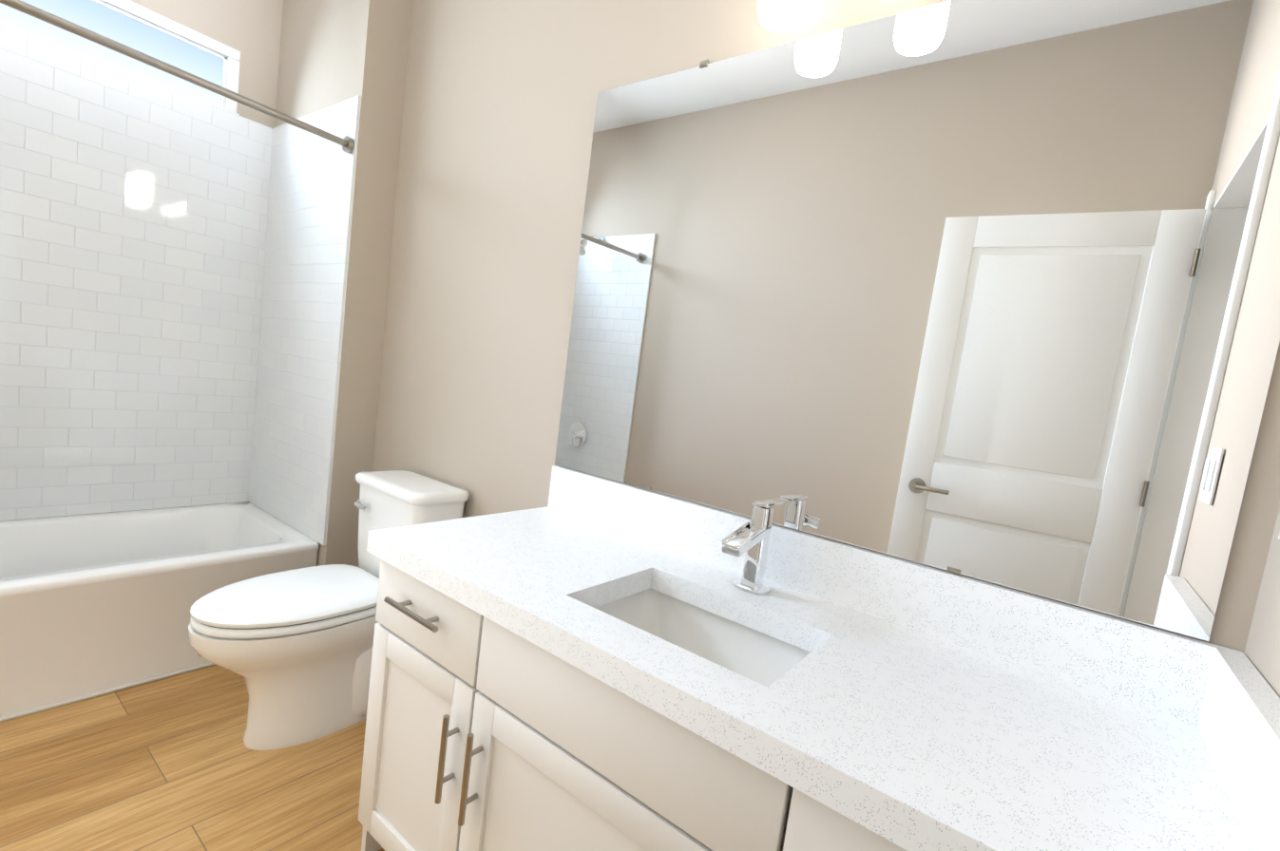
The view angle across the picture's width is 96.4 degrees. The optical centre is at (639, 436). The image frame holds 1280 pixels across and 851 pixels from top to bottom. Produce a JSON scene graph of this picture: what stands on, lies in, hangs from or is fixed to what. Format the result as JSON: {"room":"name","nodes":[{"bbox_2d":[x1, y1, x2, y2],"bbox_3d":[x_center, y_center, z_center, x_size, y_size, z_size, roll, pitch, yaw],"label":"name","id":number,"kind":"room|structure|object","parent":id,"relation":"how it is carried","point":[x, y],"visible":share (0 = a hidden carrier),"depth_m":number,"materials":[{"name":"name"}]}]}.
{"room":"bathroom","nodes":[
{"label":"bathroom","id":0,"kind":"room"},
{"bbox_2d":[0,0,283,521],"bbox_3d":[-2.182,-0.685,2.143,0.120,2.810,1.656,12,7,36],"label":"wall","id":1,"kind":"structure","parent":0,"point":[250,30],"depth_m":2.45,"materials":[{"name":"beige paint"}]},
{"bbox_2d":[0,21,239,114],"bbox_3d":[-2.084,-1.378,1.972,0.008,0.005,1.208,12,7,36],"label":"window sill","id":2,"kind":"structure","parent":1,"relation":"attached to","point":[114,66],"depth_m":2.13,"materials":[{"name":"white"}]},
{"bbox_2d":[0,0,240,113],"bbox_3d":[-2.095,-1.490,1.980,0.053,0.298,1.200,12,7,36],"label":"window","id":3,"kind":"structure","parent":1,"relation":"in","point":[139,28],"depth_m":2.20,"materials":[{"name":"white"}]},
{"bbox_2d":[0,23,272,521],"bbox_3d":[-2.196,-0.533,2.054,0.012,1.707,1.496,12,7,36],"label":"wall tile","id":4,"kind":"structure","parent":1,"relation":"attached to","point":[133,216],"depth_m":2.25,"materials":[{"name":"white tile"}]},
{"bbox_2d":[0,665,384,850],"bbox_3d":[-0.972,1.026,1.233,3.420,0.080,1.656,12,7,36],"label":"floor","id":5,"kind":"structure","parent":0,"point":[174,763],"depth_m":1.54,"materials":[{"name":"brown wood"}]},
{"bbox_2d":[0,501,319,722],"bbox_3d":[-2.047,0.570,1.941,0.733,0.407,1.492,12,7,36],"label":"bathtub","id":6,"kind":"object","parent":5,"relation":"on","point":[94,605],"visible":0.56,"depth_m":1.94,"materials":[{"name":"white ceramic"}]},
{"bbox_2d":[188,469,469,750],"bbox_3d":[-0.992,0.535,1.822,0.414,0.771,0.718,12,7,36],"label":"toilet","id":7,"kind":"object","parent":5,"relation":"on","point":[294,648],"visible":0.65,"depth_m":1.71,"materials":[{"name":"white ceramic"}]},
{"bbox_2d":[357,545,931,850],"bbox_3d":[0.086,0.752,1.106,1.445,0.758,0.584,12,7,36],"label":"bathroom vanity","id":8,"kind":"object","parent":5,"relation":"on","point":[482,735],"depth_m":1.03,"materials":[{"name":"white"}]},
{"bbox_2d":[367,507,1250,850],"bbox_3d":[0.137,0.353,1.078,1.460,0.049,0.568,12,7,36],"label":"countertop","id":9,"kind":"structure","parent":8,"relation":"on","point":[947,746],"depth_m":0.82,"materials":[{"name":"white stone"}]},
{"bbox_2d":[721,497,784,594],"bbox_3d":[0.234,0.233,1.199,0.080,0.188,0.201,12,7,36],"label":"faucet","id":10,"kind":"object","parent":9,"relation":"on","point":[763,544],"depth_m":1.21,"materials":[{"name":"silver metal"}]},
{"bbox_2d":[274,0,412,567],"bbox_3d":[-1.376,-0.612,2.473,0.784,2.810,0.160,12,7,36],"label":"wall","id":11,"kind":"structure","parent":0,"point":[332,52],"depth_m":2.24,"materials":[{"name":"beige paint"}]},
{"bbox_2d":[248,95,361,545],"bbox_3d":[-1.443,-0.471,2.416,0.768,1.707,0.012,12,7,36],"label":"wall tile","id":12,"kind":"structure","parent":11,"relation":"attached to","point":[309,221],"depth_m":2.37,"materials":[{"name":"white tile"}]},
{"bbox_2d":[372,0,1279,652],"bbox_3d":[-0.300,-0.410,1.838,3.540,2.810,0.120,12,7,36],"label":"wall","id":13,"kind":"structure","parent":0,"point":[496,133],"depth_m":1.85,"materials":[{"name":"beige paint"}]},
{"bbox_2d":[757,0,891,31],"bbox_3d":[0.411,-0.967,1.130,0.324,0.260,0.155,12,7,36],"label":"sconce","id":14,"kind":"object","parent":13,"relation":"attached to","point":[779,15],"visible":1,"depth_m":1.17,"materials":[{"name":"white glass"}]},
{"bbox_2d":[554,0,1279,641],"bbox_3d":[0.377,-0.333,1.247,1.427,1.081,0.008,12,7,36],"label":"mirror","id":15,"kind":"object","parent":13,"relation":"attached to","point":[988,291],"visible":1,"depth_m":1.07,"materials":[{"name":"clear glass"}]},
{"bbox_2d":[1243,507,1279,698],"bbox_3d":[0.515,-0.135,0.114,0.120,2.810,1.656,12,7,36],"label":"wall","id":16,"kind":"structure","parent":0,"point":[1262,652],"depth_m":0.80,"materials":[{"name":"beige paint"}]},
{"bbox_2d":[547,465,1244,724],"bbox_3d":[0.312,0.267,1.288,1.460,0.125,0.021,12,7,36],"label":"backsplash","id":17,"kind":"structure","parent":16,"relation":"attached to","point":[1162,671],"depth_m":1.09,"materials":[{"name":"white stone"}]},
{"bbox_2d":[1197,644,1279,850],"bbox_3d":[0.705,0.382,0.637,0.032,0.125,0.547,12,7,36],"label":"backsplash","id":18,"kind":"structure","parent":16,"relation":"attached to","point":[1238,717],"depth_m":0.69,"materials":[{"name":"white stone"}]},
{"bbox_3d":[-2.314,-0.467,1.214,0.822,1.707,0.012,12,7,36],"label":"wall tile","id":19,"kind":"structure","parent":0,"visible":0},
{"bbox_2d":[0,0,354,153],"bbox_3d":[-1.518,-1.096,1.544,0.056,0.084,1.468,12,7,36],"label":"shower curtain rod","id":20,"kind":"object","parent":19,"relation":"attached to","point":[347,143],"visible":1,"depth_m":1.69,"materials":[{"name":"silver metal"}]}
]}

